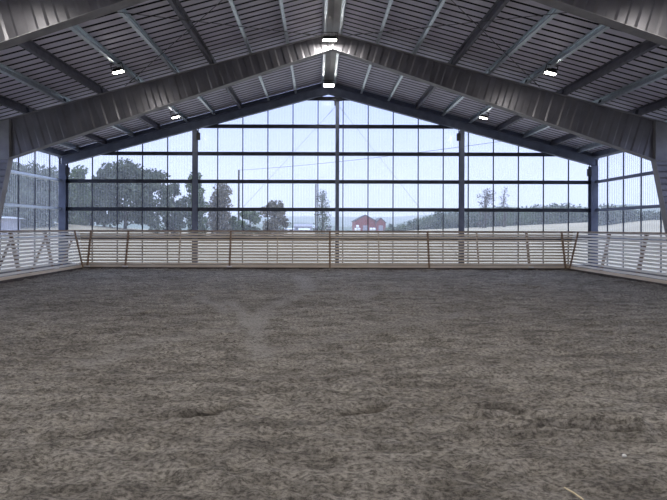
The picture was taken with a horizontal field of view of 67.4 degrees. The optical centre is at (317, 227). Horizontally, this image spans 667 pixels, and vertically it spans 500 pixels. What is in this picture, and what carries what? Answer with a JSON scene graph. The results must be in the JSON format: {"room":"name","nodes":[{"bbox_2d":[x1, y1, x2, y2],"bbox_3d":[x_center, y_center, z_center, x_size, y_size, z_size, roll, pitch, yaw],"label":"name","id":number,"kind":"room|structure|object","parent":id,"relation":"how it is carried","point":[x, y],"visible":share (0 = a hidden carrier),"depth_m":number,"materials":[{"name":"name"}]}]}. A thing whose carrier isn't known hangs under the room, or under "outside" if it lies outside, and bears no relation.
{"room":"sports facility","nodes":[
{"label":"sports facility","id":0,"kind":"room"},
{"bbox_2d":[0,152,49,269],"bbox_3d":[-11.518,-0.853,7.635,0.044,4.902,29.270,0,0,0],"label":"wall","id":1,"kind":"structure","parent":0,"point":[34,152],"depth_m":20.31,"materials":[{"name":"metal"}]},
{"bbox_2d":[0,264,57,273],"bbox_3d":[-11.525,1.778,7.565,0.200,0.440,29.130,0,0,0],"label":"baseboard","id":2,"kind":"structure","parent":1,"relation":"attached to","point":[57,264],"depth_m":19.60,"materials":[{"name":"concrete"}]},
{"bbox_2d":[92,101,568,262],"bbox_3d":[0.457,-2.433,22.274,23.940,8.129,0.052,0,0,0],"label":"wall","id":3,"kind":"structure","parent":0,"point":[318,101],"depth_m":22.25,"materials":[{"name":"metal"}]},
{"bbox_2d":[58,81,328,158],"bbox_3d":[-5.522,-4.787,22.137,11.970,3.458,0.025,0,0,0],"label":"trim","id":4,"kind":"structure","parent":3,"relation":"attached to","point":[316,85],"depth_m":22.12,"materials":[{"name":"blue metal"}]},
{"bbox_2d":[68,263,587,267],"bbox_3d":[0.445,1.811,22.245,24.140,0.440,0.210,0,0,0],"label":"baseboard","id":5,"kind":"structure","parent":3,"relation":"attached to","point":[68,263],"depth_m":22.14,"materials":[{"name":"concrete"}]},
{"bbox_2d":[335,83,598,159],"bbox_3d":[6.448,-4.753,22.137,11.970,3.458,0.025,0,0,0],"label":"trim","id":6,"kind":"structure","parent":3,"relation":"attached to","point":[337,85],"depth_m":22.12,"materials":[{"name":"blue metal"}]},
{"bbox_2d":[0,267,666,499],"bbox_3d":[0.450,1.753,7.635,23.950,0.232,29.270,0,0,0],"label":"floor","id":7,"kind":"structure","parent":0,"point":[128,383],"depth_m":5.49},
{"bbox_2d":[0,230,83,282],"bbox_3d":[-10.325,0.920,13.806,1.021,1.678,15.213,0,0,0],"label":"slatted fence","id":8,"kind":"object","parent":7,"relation":"on","point":[32,274],"visible":0.98,"depth_m":17.91,"materials":[{"name":"brown wood"}]},
{"bbox_2d":[58,164,68,266],"bbox_3d":[-11.199,-0.530,22.000,0.400,4.518,0.380,0,0,0],"label":"column","id":9,"kind":"structure","parent":7,"relation":"on","point":[63,191],"depth_m":21.86,"materials":[{"name":"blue metal"}]},
{"bbox_2d":[4,203,60,209],"bbox_3d":[-11.313,-0.847,7.550,0.170,0.110,29.100,0,0,0],"label":"girt","id":10,"kind":"object","parent":9,"relation":"attached to","point":[5,204],"visible":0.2,"depth_m":19.60,"materials":[{"name":"metal"}]},
{"bbox_2d":[11,170,60,181],"bbox_3d":[-11.309,-2.082,7.550,0.170,0.110,29.100,0,0,0],"label":"girt","id":11,"kind":"object","parent":9,"relation":"attached to","point":[12,171],"visible":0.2,"depth_m":19.86,"materials":[{"name":"metal"}]},
{"bbox_2d":[38,147,64,157],"bbox_3d":[-11.301,-3.253,7.560,0.180,0.274,29.120,0,0,0],"label":"beam","id":12,"kind":"structure","parent":9,"relation":"attached to","point":[51,151],"depth_m":21.22,"materials":[{"name":"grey metal"}]},
{"bbox_2d":[58,179,590,183],"bbox_3d":[0.456,-2.049,22.155,23.860,0.160,0.100,0,0,0],"label":"girt","id":13,"kind":"object","parent":9,"relation":"attached to","point":[67,180],"visible":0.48,"depth_m":22.11,"materials":[{"name":"metal"}]},
{"bbox_2d":[65,207,590,211],"bbox_3d":[0.452,-0.814,22.155,23.860,0.160,0.100,0,0,0],"label":"girt","id":14,"kind":"object","parent":9,"relation":"attached to","point":[66,208],"visible":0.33,"depth_m":22.11,"materials":[{"name":"metal"}]},
{"bbox_2d":[192,129,197,264],"bbox_3d":[-5.406,-1.290,22.000,0.300,6.070,0.300,0,0,0],"label":"column","id":15,"kind":"structure","parent":7,"relation":"on","point":[194,131],"depth_m":21.90,"materials":[{"name":"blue metal"}]},
{"bbox_2d":[61,86,328,163],"bbox_3d":[-5.412,-4.521,22.000,11.754,3.526,0.220,0,0,0],"label":"rafter","id":16,"kind":"object","parent":15,"relation":"on","point":[321,91],"visible":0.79,"depth_m":21.99,"materials":[{"name":"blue metal"}]},
{"bbox_2d":[80,230,572,269],"bbox_3d":[0.347,0.950,21.247,21.124,1.678,0.560,0,0,0],"label":"slatted fence","id":17,"kind":"object","parent":7,"relation":"on","point":[389,266],"visible":0.94,"depth_m":21.24,"materials":[{"name":"brown wood"}]},
{"bbox_2d":[0,33,666,240],"bbox_3d":[0.457,-2.320,16.100,23.460,8.143,0.340,0,0,0],"label":"frame","id":18,"kind":"object","parent":7,"relation":"on","point":[27,133],"visible":0.95,"depth_m":16.09,"materials":[{"name":"grey metal"}]},
{"bbox_2d":[0,119,80,150],"bbox_3d":[-10.518,-3.481,7.560,0.145,0.240,29.120,0,0,0],"label":"purlin","id":19,"kind":"object","parent":18,"relation":"on","point":[64,144],"visible":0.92,"depth_m":21.24,"materials":[{"name":"metal"}]},
{"bbox_2d":[0,95,106,144],"bbox_3d":[-9.372,-3.786,7.560,0.117,0.262,29.120,0,0,0],"label":"purlin","id":20,"kind":"object","parent":18,"relation":"on","point":[4,101],"visible":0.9,"depth_m":15.78,"materials":[{"name":"metal"}]},
{"bbox_2d":[0,63,133,136],"bbox_3d":[-8.136,-4.112,7.560,0.145,0.240,29.120,0,0,0],"label":"purlin","id":21,"kind":"object","parent":18,"relation":"on","point":[4,69],"visible":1,"depth_m":14.56,"materials":[{"name":"metal"}]},
{"bbox_2d":[18,40,160,129],"bbox_3d":[-6.990,-4.417,7.560,0.117,0.262,29.120,0,0,0],"label":"purlin","id":22,"kind":"object","parent":18,"relation":"on","point":[30,46],"visible":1,"depth_m":13.89,"materials":[{"name":"metal"}]},
{"bbox_2d":[68,24,187,122],"bbox_3d":[-5.754,-4.744,7.560,0.145,0.240,29.120,0,0,0],"label":"purlin","id":23,"kind":"object","parent":18,"relation":"on","point":[76,29],"visible":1,"depth_m":13.69,"materials":[{"name":"metal"}]},
{"bbox_2d":[110,62,123,73],"bbox_3d":[-5.703,-4.538,14.201,0.377,0.327,0.170,0,0,0],"label":"floodlight","id":24,"kind":"object","parent":23,"relation":"attached to","point":[120,69],"visible":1,"depth_m":14.15,"materials":[{"name":"black plastic"}]},
{"bbox_2d":[117,9,215,114],"bbox_3d":[-4.563,-5.059,7.560,0.145,0.240,29.120,0,0,0],"label":"purlin","id":25,"kind":"object","parent":18,"relation":"attached to","point":[132,22],"visible":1,"depth_m":13.77,"materials":[{"name":"metal"}]},
{"bbox_2d":[167,0,241,107],"bbox_3d":[-3.418,-5.364,7.560,0.117,0.262,29.120,0,0,0],"label":"purlin","id":26,"kind":"object","parent":18,"relation":"on","point":[176,5],"visible":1,"depth_m":13.96,"materials":[{"name":"metal"}]},
{"bbox_2d":[228,0,269,100],"bbox_3d":[-2.182,-5.691,7.560,0.145,0.240,29.120,0,0,0],"label":"purlin","id":27,"kind":"object","parent":18,"relation":"attached to","point":[231,2],"visible":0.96,"depth_m":14.49,"materials":[{"name":"metal"}]},
{"bbox_2d":[278,0,296,93],"bbox_3d":[-0.991,-6.006,7.560,0.145,0.240,29.120,0,0,0],"label":"purlin","id":28,"kind":"object","parent":18,"relation":"on","point":[281,6],"visible":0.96,"depth_m":15.04,"materials":[{"name":"metal"}]},
{"bbox_2d":[321,0,327,85],"bbox_3d":[0.200,-6.322,7.560,0.145,0.240,29.120,0,0,0],"label":"purlin","id":29,"kind":"object","parent":18,"relation":"on","point":[325,2],"visible":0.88,"depth_m":15.57,"materials":[{"name":"metal"}]},
{"bbox_2d":[323,80,334,86],"bbox_3d":[0.447,-6.061,20.896,0.496,0.276,0.235,0,0,0],"label":"floodlight","id":30,"kind":"object","parent":29,"relation":"hanging from","point":[325,84],"visible":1,"depth_m":20.87,"materials":[{"name":"black plastic"}]},
{"bbox_2d":[334,0,346,85],"bbox_3d":[0.735,-6.320,7.560,0.145,0.240,29.120,0,0,0],"label":"purlin","id":31,"kind":"object","parent":18,"relation":"on","point":[343,8],"visible":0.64,"depth_m":15.56,"materials":[{"name":"metal"}]},
{"bbox_2d":[360,0,392,93],"bbox_3d":[1.924,-5.998,7.560,0.145,0.240,29.120,0,0,0],"label":"purlin","id":32,"kind":"object","parent":18,"relation":"on","point":[390,1],"visible":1,"depth_m":15.08,"materials":[{"name":"metal"}]},
{"bbox_2d":[387,0,445,100],"bbox_3d":[3.113,-5.676,7.560,0.145,0.240,29.120,0,0,0],"label":"purlin","id":33,"kind":"object","parent":18,"relation":"attached to","point":[439,6],"visible":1,"depth_m":14.53,"materials":[{"name":"metal"}]},
{"bbox_2d":[415,0,509,108],"bbox_3d":[4.348,-5.342,7.560,0.117,0.262,29.120,0,0,0],"label":"purlin","id":34,"kind":"object","parent":18,"relation":"on","point":[497,7],"visible":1,"depth_m":13.97,"materials":[{"name":"metal"}]},
{"bbox_2d":[442,8,560,115],"bbox_3d":[5.492,-5.031,7.560,0.145,0.240,29.120,0,0,0],"label":"purlin","id":35,"kind":"object","parent":18,"relation":"attached to","point":[545,19],"visible":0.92,"depth_m":13.72,"materials":[{"name":"metal"}]},
{"bbox_2d":[468,24,609,122],"bbox_3d":[6.681,-4.709,7.560,0.145,0.240,29.120,0,0,0],"label":"purlin","id":36,"kind":"object","parent":18,"relation":"on","point":[599,29],"visible":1,"depth_m":13.68,"materials":[{"name":"metal"}]},
{"bbox_2d":[544,63,558,75],"bbox_3d":[6.628,-4.503,14.201,0.377,0.327,0.170,0,0,0],"label":"floodlight","id":37,"kind":"object","parent":36,"relation":"attached to","point":[548,70],"visible":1,"depth_m":14.14,"materials":[{"name":"black plastic"}]},
{"bbox_2d":[496,40,659,130],"bbox_3d":[7.915,-4.376,7.560,0.117,0.262,29.120,0,0,0],"label":"purlin","id":38,"kind":"object","parent":18,"relation":"on","point":[646,46],"visible":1,"depth_m":13.83,"materials":[{"name":"metal"}]},
{"bbox_2d":[522,67,666,137],"bbox_3d":[9.059,-4.064,7.560,0.145,0.240,29.120,0,0,0],"label":"purlin","id":39,"kind":"object","parent":18,"relation":"on","point":[662,73],"visible":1,"depth_m":14.72,"materials":[{"name":"metal"}]},
{"bbox_2d":[592,148,622,158],"bbox_3d":[12.219,-3.187,7.560,0.180,0.274,29.120,0,0,0],"label":"beam","id":40,"kind":"structure","parent":18,"relation":"attached to","point":[610,151],"depth_m":21.09,"materials":[{"name":"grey metal"}]},
{"bbox_2d":[550,97,666,145],"bbox_3d":[10.293,-3.731,7.560,0.117,0.262,29.120,0,0,0],"label":"purlin","id":41,"kind":"object","parent":18,"relation":"on","point":[661,103],"visible":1,"depth_m":15.83,"materials":[{"name":"metal"}]},
{"bbox_2d":[576,120,666,152],"bbox_3d":[11.437,-3.420,7.560,0.145,0.240,29.120,0,0,0],"label":"purlin","id":42,"kind":"object","parent":18,"relation":"on","point":[595,144],"visible":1,"depth_m":21.09,"materials":[{"name":"metal"}]},
{"bbox_2d":[0,0,666,49],"bbox_3d":[0.457,-2.320,9.650,23.460,8.143,0.340,0,0,0],"label":"frame","id":43,"kind":"object","parent":7,"relation":"on","point":[21,21],"visible":1,"depth_m":9.65,"materials":[{"name":"grey metal"}]},
{"bbox_2d":[333,96,341,262],"bbox_3d":[0.846,-2.005,22.000,0.360,7.536,0.300,0,0,0],"label":"column","id":44,"kind":"structure","parent":7,"relation":"on","point":[336,99],"depth_m":21.90,"materials":[{"name":"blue metal"}]},
{"bbox_2d":[65,235,590,239],"bbox_3d":[0.449,0.431,22.155,23.860,0.160,0.100,0,0,0],"label":"girt","id":45,"kind":"object","parent":44,"relation":"attached to","point":[65,235],"visible":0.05,"depth_m":22.11,"materials":[{"name":"metal"}]},
{"bbox_2d":[307,97,349,100],"bbox_3d":[0.466,-5.729,22.155,1.900,0.160,0.100,0,0,0],"label":"girt","id":46,"kind":"object","parent":44,"relation":"attached to","point":[318,98],"visible":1,"depth_m":22.11,"materials":[{"name":"metal"}]},
{"bbox_2d":[205,124,452,128],"bbox_3d":[0.463,-4.494,22.155,11.082,0.160,0.100,0,0,0],"label":"girt","id":47,"kind":"object","parent":44,"relation":"attached to","point":[288,126],"visible":1,"depth_m":22.11,"materials":[{"name":"metal"}]},
{"bbox_2d":[103,151,555,156],"bbox_3d":[0.459,-3.279,22.155,20.149,0.160,0.100,0,0,0],"label":"girt","id":48,"kind":"object","parent":44,"relation":"attached to","point":[115,152],"visible":1,"depth_m":22.11,"materials":[{"name":"metal"}]},
{"bbox_2d":[329,86,595,165],"bbox_3d":[6.338,-4.488,22.000,11.754,3.526,0.220,0,0,0],"label":"rafter","id":49,"kind":"object","parent":44,"relation":"on","point":[397,108],"visible":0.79,"depth_m":21.99,"materials":[{"name":"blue metal"}]},
{"bbox_2d":[458,130,464,262],"bbox_3d":[6.314,-1.257,22.000,0.300,6.070,0.300,0,0,0],"label":"column","id":50,"kind":"structure","parent":7,"relation":"on","point":[462,141],"depth_m":21.90,"materials":[{"name":"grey metal"}]},
{"bbox_2d":[588,166,597,268],"bbox_3d":[12.101,-0.465,22.000,0.400,4.518,0.380,0,0,0],"label":"column","id":51,"kind":"structure","parent":7,"relation":"on","point":[593,187],"depth_m":21.86,"materials":[{"name":"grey metal"}]},
{"bbox_2d":[596,171,652,182],"bbox_3d":[12.221,-2.016,7.550,0.170,0.110,29.100,0,0,0],"label":"girt","id":52,"kind":"object","parent":51,"relation":"attached to","point":[649,172],"visible":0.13,"depth_m":19.73,"materials":[{"name":"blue metal"}]},
{"bbox_2d":[595,205,659,210],"bbox_3d":[12.217,-0.781,7.550,0.170,0.110,29.100,0,0,0],"label":"girt","id":53,"kind":"object","parent":51,"relation":"attached to","point":[644,206],"visible":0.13,"depth_m":19.54,"materials":[{"name":"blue metal"}]},
{"bbox_2d":[595,237,665,240],"bbox_3d":[12.214,0.464,7.550,0.170,0.110,29.100,0,0,0],"label":"girt","id":54,"kind":"object","parent":51,"relation":"attached to","point":[595,237],"visible":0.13,"depth_m":19.35,"materials":[{"name":"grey metal"}]},
{"bbox_2d":[568,231,666,286],"bbox_3d":[10.767,0.979,13.806,0.515,1.678,15.212,0,0,0],"label":"slatted fence","id":55,"kind":"object","parent":7,"relation":"on","point":[599,271],"visible":0.97,"depth_m":17.62,"materials":[{"name":"white wood"}]},
{"bbox_2d":[0,0,666,152],"bbox_3d":[0.464,-4.949,7.785,24.440,3.440,29.570,0,0,0],"label":"ceiling","id":56,"kind":"structure","parent":0,"point":[112,31],"depth_m":14.72,"materials":[{"name":"grey metal"}]},
{"bbox_2d":[125,0,221,85],"bbox_3d":[-3.085,-5.317,12.875,8.594,1.648,0.032,0,0,45],"label":"rod","id":57,"kind":"object","parent":56,"relation":"attached to","point":[221,0],"visible":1,"depth_m":13.65,"materials":[{"name":"metal"}]},
{"bbox_2d":[118,12,316,35],"bbox_3d":[-3.085,-5.317,12.875,8.594,1.648,0.032,0,0,-45],"label":"rod","id":58,"kind":"object","parent":56,"relation":"attached to","point":[118,12],"visible":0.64,"depth_m":13.09,"materials":[{"name":"metal"}]},
{"bbox_2d":[322,32,337,40],"bbox_3d":[0.367,-5.973,15.623,0.496,0.273,0.236,0,0,0],"label":"floodlight","id":59,"kind":"object","parent":56,"relation":"attached to","point":[325,38],"visible":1,"depth_m":15.52,"materials":[{"name":"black plastic"}]},
{"bbox_2d":[324,0,341,81],"bbox_3d":[0.468,-6.574,7.785,0.440,0.329,29.570,0,0,0],"label":"trim","id":60,"kind":"structure","parent":56,"relation":"attached to","point":[334,6],"depth_m":16.02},
{"bbox_2d":[348,12,566,35],"bbox_3d":[4.015,-5.297,12.875,8.594,1.648,0.032,0,0,45],"label":"rod","id":61,"kind":"object","parent":56,"relation":"attached to","point":[564,12],"visible":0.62,"depth_m":13.09,"materials":[{"name":"metal"}]},
{"bbox_2d":[451,0,539,86],"bbox_3d":[4.015,-5.297,12.875,8.594,1.648,0.032,0,0,-45],"label":"rod","id":62,"kind":"object","parent":56,"relation":"attached to","point":[451,0],"visible":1,"depth_m":13.61,"materials":[{"name":"metal"}]},
{"bbox_2d":[607,152,661,271],"bbox_3d":[12.422,-0.786,7.635,0.044,4.902,29.270,0,0,0],"label":"mullions","id":63,"kind":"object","parent":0,"point":[623,152],"depth_m":19.23,"materials":[{"name":"metal"}]},
{"bbox_2d":[598,266,666,276],"bbox_3d":[12.415,1.845,7.565,0.200,0.440,29.130,0,0,0],"label":"baseboard","id":64,"kind":"structure","parent":63,"relation":"attached to","point":[598,266],"depth_m":19.46,"materials":[{"name":"wood"}]},
{"label":"outside","id":65,"kind":"structure","parent":0,"visible":0},
{"bbox_2d":[1,220,666,272],"bbox_3d":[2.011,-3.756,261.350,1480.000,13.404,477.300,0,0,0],"label":"ground","id":66,"kind":"structure","parent":65,"point":[647,225],"depth_m":43.20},
{"bbox_2d":[1,217,23,233],"bbox_3d":[-27.320,-0.091,41.500,4.040,1.698,3.600,0,0,0],"label":"shed","id":67,"kind":"object","parent":66,"relation":"on","point":[7,223],"visible":0.71,"depth_m":41.48,"materials":[{"name":"metal"}]},
{"bbox_2d":[2,161,39,227],"bbox_3d":[-28.656,-3.027,46.108,5.410,6.915,6.003,0,0,0],"label":"leafy tree","id":68,"kind":"object","parent":66,"relation":"on","point":[8,211],"visible":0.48,"depth_m":45.42,"materials":[{"name":"green plant"}]},
{"bbox_2d":[12,164,33,223],"bbox_3d":[-30.083,-2.837,45.014,7.328,7.492,7.492,0,0,42],"label":"leafy tree","id":69,"kind":"object","parent":66,"relation":"on","point":[16,167],"visible":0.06,"depth_m":45.46,"materials":[{"name":"green plant"}]},
{"bbox_2d":[13,161,69,226],"bbox_3d":[-28.990,-3.197,49.793,6.767,7.251,7.023,0,0,33],"label":"leafy tree","id":70,"kind":"object","parent":66,"relation":"on","point":[40,216],"visible":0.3,"depth_m":49.41,"materials":[{"name":"green plant"}]},
{"bbox_2d":[24,165,79,223],"bbox_3d":[-27.795,-3.283,52.066,6.141,6.547,5.503,0,0,13],"label":"leafy tree","id":71,"kind":"object","parent":66,"relation":"on","point":[74,214],"visible":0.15,"depth_m":51.23,"materials":[{"name":"green plant"}]},
{"bbox_2d":[68,164,93,225],"bbox_3d":[-27.690,-3.429,58.050,3.662,7.849,3.278,0,0,10],"label":"leafy tree","id":72,"kind":"object","parent":66,"relation":"on","point":[82,199],"visible":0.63,"depth_m":57.58,"materials":[{"name":"green plant"}]},
{"bbox_2d":[86,183,102,225],"bbox_3d":[-28.978,-2.921,63.960,4.216,6.066,3.933,0,0,28],"label":"leafy tree","id":73,"kind":"object","parent":66,"relation":"on","point":[88,184],"visible":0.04,"depth_m":63.81,"materials":[{"name":"green plant"}]},
{"bbox_2d":[89,168,116,226],"bbox_3d":[-26.478,-3.807,62.305,4.592,7.489,4.703,0,0,-32],"label":"leafy tree","id":74,"kind":"object","parent":66,"relation":"on","point":[96,217],"visible":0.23,"depth_m":60.88,"materials":[{"name":"green plant"}]},
{"bbox_2d":[93,157,149,228],"bbox_3d":[-23.213,-4.106,59.974,7.507,8.729,5.686,0,0,10],"label":"leafy tree","id":75,"kind":"object","parent":66,"relation":"on","point":[131,192],"visible":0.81,"depth_m":59.00,"materials":[{"name":"green plant"}]},
{"bbox_2d":[126,168,175,232],"bbox_3d":[-20.300,-3.325,60.928,5.674,8.035,4.790,0,0,0],"label":"leafy tree","id":76,"kind":"object","parent":66,"relation":"on","point":[148,216],"visible":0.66,"depth_m":59.95,"materials":[{"name":"green plant"}]},
{"bbox_2d":[160,183,189,232],"bbox_3d":[-18.385,-2.490,64.102,3.969,7.124,3.806,0,0,0],"label":"leafy tree","id":77,"kind":"object","parent":66,"relation":"on","point":[175,220],"visible":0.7,"depth_m":63.69,"materials":[{"name":"green plant"}]},
{"bbox_2d":[184,172,209,235],"bbox_3d":[-16.070,-2.769,66.073,3.385,9.492,4.027,0,0,-16],"label":"leafy tree","id":78,"kind":"object","parent":66,"relation":"on","point":[201,202],"visible":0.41,"depth_m":65.45,"materials":[{"name":"green plant"}]},
{"bbox_2d":[205,183,235,235],"bbox_3d":[-13.459,-2.074,68.095,4.203,8.738,3.862,0,0,-34],"label":"leafy tree","id":79,"kind":"object","parent":66,"relation":"on","point":[223,194],"visible":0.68,"depth_m":67.47,"materials":[{"name":"green plant"}]},
{"bbox_2d":[228,216,246,235],"bbox_3d":[-11.445,-0.016,69.962,2.981,3.497,3.576,0,0,0],"label":"bush","id":80,"kind":"object","parent":66,"relation":"on","point":[235,226],"visible":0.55,"depth_m":69.24,"materials":[{"name":"green plant"}]},
{"bbox_2d":[238,170,239,220],"bbox_3d":[-11.396,-3.313,71.989,0.345,10.142,0.320,0,0,39],"label":"pole","id":81,"kind":"object","parent":66,"relation":"on","point":[238,170],"visible":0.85,"depth_m":71.89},
{"bbox_2d":[247,141,500,169],"bbox_3d":[7.059,-7.918,52.999,0.040,0.769,52.702,0,0,-44],"label":"power line","id":82,"kind":"object","parent":81,"relation":"attached to","point":[498,141],"visible":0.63,"depth_m":54.34,"materials":[{"name":"metal"}]},
{"bbox_2d":[237,211,261,235],"bbox_3d":[-9.899,-0.425,72.016,3.724,4.341,3.652,0,0,0],"label":"tree","id":83,"kind":"object","parent":66,"relation":"on","point":[252,216],"visible":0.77,"depth_m":71.46,"materials":[{"name":"green plant"}]},
{"bbox_2d":[259,200,290,235],"bbox_3d":[-6.335,-1.196,73.960,4.548,6.086,5.059,0,0,43],"label":"tree","id":84,"kind":"object","parent":66,"relation":"on","point":[279,218],"visible":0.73,"depth_m":73.45,"materials":[{"name":"green plant"}]},
{"bbox_2d":[294,224,312,230],"bbox_3d":[-9.000,-0.143,307.000,11.400,4.804,14.600,0,0,0],"label":"building","id":85,"kind":"structure","parent":66,"relation":"on","point":[296,226],"depth_m":300.01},
{"bbox_2d":[315,184,316,233],"bbox_3d":[-0.355,-3.115,92.000,0.387,9.963,0.320,0,0,0],"label":"pole","id":86,"kind":"object","parent":66,"relation":"on","point":[315,184],"visible":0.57,"depth_m":91.90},
{"bbox_2d":[312,189,330,233],"bbox_3d":[0.815,-2.537,92.028,3.693,9.665,3.595,0,0,0],"label":"bare tree","id":87,"kind":"object","parent":66,"relation":"on","point":[324,219],"visible":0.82,"depth_m":91.68,"materials":[{"name":"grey plant"}]},
{"bbox_2d":[352,215,375,230],"bbox_3d":[23.682,-2.434,261.000,10.850,8.600,22.800,0,0,0],"label":"barn","id":88,"kind":"object","parent":66,"relation":"on","point":[361,221],"visible":0.78,"depth_m":250.00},
{"bbox_2d":[375,218,385,230],"bbox_3d":[31.279,-1.656,257.000,5.481,7.074,16.800,0,0,0],"label":"barn","id":89,"kind":"object","parent":66,"relation":"on","point":[380,223],"visible":0.71,"depth_m":249.02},
{"bbox_2d":[424,219,434,228],"bbox_3d":[41.809,-1.219,189.290,4.937,5.274,4.488,0,0,37],"label":"tree","id":90,"kind":"object","parent":66,"relation":"on","point":[431,224],"visible":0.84,"depth_m":189.12,"materials":[{"name":"green plant"}]},
{"bbox_2d":[436,214,441,228],"bbox_3d":[46.426,-2.233,190.259,4.670,6.481,4.772,0,0,-14],"label":"tree","id":91,"kind":"object","parent":66,"relation":"on","point":[439,222],"visible":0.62,"depth_m":189.65,"materials":[{"name":"green plant"}]},
{"bbox_2d":[439,215,450,228],"bbox_3d":[45.649,-1.966,178.943,4.187,5.687,4.097,0,0,-23],"label":"tree","id":92,"kind":"object","parent":66,"relation":"on","point":[446,226],"visible":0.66,"depth_m":178.36,"materials":[{"name":"green plant"}]},
{"bbox_2d":[449,215,458,227],"bbox_3d":[49.569,-1.857,179.429,5.466,5.839,4.970,0,0,34],"label":"tree","id":93,"kind":"object","parent":66,"relation":"on","point":[455,225],"visible":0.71,"depth_m":179.54,"materials":[{"name":"green plant"}]},
{"bbox_2d":[456,212,475,227],"bbox_3d":[53.122,-2.643,179.391,6.993,7.470,6.358,0,0,-34],"label":"tree","id":94,"kind":"object","parent":66,"relation":"on","point":[466,213],"visible":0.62,"depth_m":178.01,"materials":[{"name":"green plant"}]},
{"bbox_2d":[476,188,496,227],"bbox_3d":[50.322,-5.788,150.186,6.552,12.658,7.129,0,0,0],"label":"bare tree","id":95,"kind":"object","parent":66,"relation":"on","point":[485,203],"visible":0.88,"depth_m":149.50,"materials":[{"name":"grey plant"}]},
{"bbox_2d":[482,213,497,226],"bbox_3d":[62.918,-2.898,183.283,6.191,7.274,6.810,0,0,-27],"label":"tree","id":96,"kind":"object","parent":66,"relation":"on","point":[488,221],"visible":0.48,"depth_m":181.94,"materials":[{"name":"green plant"}]},
{"bbox_2d":[498,187,509,226],"bbox_3d":[56.683,-6.414,152.132,3.816,12.779,3.637,0,0,0],"label":"bare tree","id":97,"kind":"object","parent":66,"relation":"on","point":[506,190],"visible":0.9,"depth_m":151.83,"materials":[{"name":"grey plant"}]},
{"bbox_2d":[496,212,514,225],"bbox_3d":[67.609,-3.147,179.481,6.474,6.301,6.489,0,0,42],"label":"tree","id":98,"kind":"object","parent":66,"relation":"on","point":[509,221],"visible":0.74,"depth_m":178.79,"materials":[{"name":"green plant"}]},
{"bbox_2d":[508,212,522,225],"bbox_3d":[70.689,-3.063,179.604,5.635,6.621,6.198,0,0,-6],"label":"tree","id":99,"kind":"object","parent":66,"relation":"on","point":[515,219],"visible":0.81,"depth_m":178.79,"materials":[{"name":"green plant"}]},
{"bbox_2d":[514,212,528,225],"bbox_3d":[73.598,-3.308,181.394,6.257,6.090,6.272,0,0,33],"label":"tree","id":100,"kind":"object","parent":66,"relation":"on","point":[524,220],"visible":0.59,"depth_m":180.24,"materials":[{"name":"green plant"}]},
{"bbox_2d":[523,212,540,224],"bbox_3d":[78.280,-3.990,183.923,7.414,7.199,7.397,0,0,-23],"label":"tree","id":101,"kind":"object","parent":66,"relation":"on","point":[531,219],"visible":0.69,"depth_m":182.57,"materials":[{"name":"green plant"}]},
{"bbox_2d":[532,212,542,224],"bbox_3d":[80.657,-3.353,184.278,4.184,7.729,5.031,0,0,-19],"label":"tree","id":102,"kind":"object","parent":66,"relation":"on","point":[539,220],"visible":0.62,"depth_m":183.26,"materials":[{"name":"green plant"}]},
{"bbox_2d":[539,212,549,224],"bbox_3d":[82.967,-3.455,184.866,5.438,6.389,5.981,0,0,-40],"label":"tree","id":103,"kind":"object","parent":66,"relation":"on","point":[546,215],"visible":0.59,"depth_m":183.53,"materials":[{"name":"green plant"}]},
{"bbox_2d":[544,207,559,223],"bbox_3d":[87.014,-4.311,184.780,7.232,7.022,7.215,0,0,-28],"label":"tree","id":104,"kind":"object","parent":66,"relation":"on","point":[552,215],"visible":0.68,"depth_m":183.62,"materials":[{"name":"green plant"}]},
{"bbox_2d":[557,206,567,223],"bbox_3d":[89.117,-3.947,182.546,4.467,8.253,5.372,0,0,-7],"label":"tree","id":105,"kind":"object","parent":66,"relation":"on","point":[563,217],"visible":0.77,"depth_m":181.66,"materials":[{"name":"green plant"}]},
{"bbox_2d":[567,213,579,222],"bbox_3d":[92.370,-4.208,181.256,4.498,6.109,4.402,0,0,-8],"label":"tree","id":106,"kind":"object","parent":66,"relation":"on","point":[573,219],"visible":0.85,"depth_m":180.33,"materials":[{"name":"green plant"}]},
{"bbox_2d":[578,212,587,222],"bbox_3d":[97.488,-3.655,183.375,4.012,6.164,3.337,0,0,38],"label":"tree","id":107,"kind":"object","parent":66,"relation":"on","point":[581,215],"visible":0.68,"depth_m":182.92,"materials":[{"name":"green plant"}]},
{"bbox_2d":[583,203,624,225],"bbox_3d":[67.753,-2.710,117.965,8.703,6.485,9.481,0,0,0],"label":"leafy tree","id":108,"kind":"object","parent":66,"relation":"on","point":[602,215],"visible":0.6,"depth_m":115.86,"materials":[{"name":"green plant"}]},
{"bbox_2d":[616,204,639,222],"bbox_3d":[73.584,-2.853,120.302,8.440,5.727,7.724,0,0,0],"label":"leafy tree","id":109,"kind":"object","parent":66,"relation":"on","point":[626,212],"visible":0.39,"depth_m":118.35,"materials":[{"name":"green plant"}]},
{"bbox_2d":[625,211,658,221],"bbox_3d":[76.020,-2.069,117.666,7.726,4.019,9.163,0,0,0],"label":"leafy tree","id":110,"kind":"object","parent":66,"relation":"on","point":[637,216],"visible":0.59,"depth_m":115.58,"materials":[{"name":"green plant"}]},
{"bbox_2d":[639,210,659,219],"bbox_3d":[78.830,-2.376,115.741,8.496,3.903,8.075,0,0,0],"label":"leafy tree","id":111,"kind":"object","parent":66,"relation":"on","point":[657,215],"visible":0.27,"depth_m":114.68,"materials":[{"name":"green plant"}]},
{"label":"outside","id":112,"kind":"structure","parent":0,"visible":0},
{"bbox_2d":[94,214,431,226],"bbox_3d":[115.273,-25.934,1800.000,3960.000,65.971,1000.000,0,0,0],"label":"hills","id":113,"kind":"structure","parent":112,"point":[347,221],"depth_m":1640.56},
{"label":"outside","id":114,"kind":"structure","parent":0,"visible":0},
{"bbox_2d":[46,204,659,230],"bbox_3d":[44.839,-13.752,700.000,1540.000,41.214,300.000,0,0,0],"label":"hills","id":115,"kind":"structure","parent":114,"point":[134,226],"depth_m":664.95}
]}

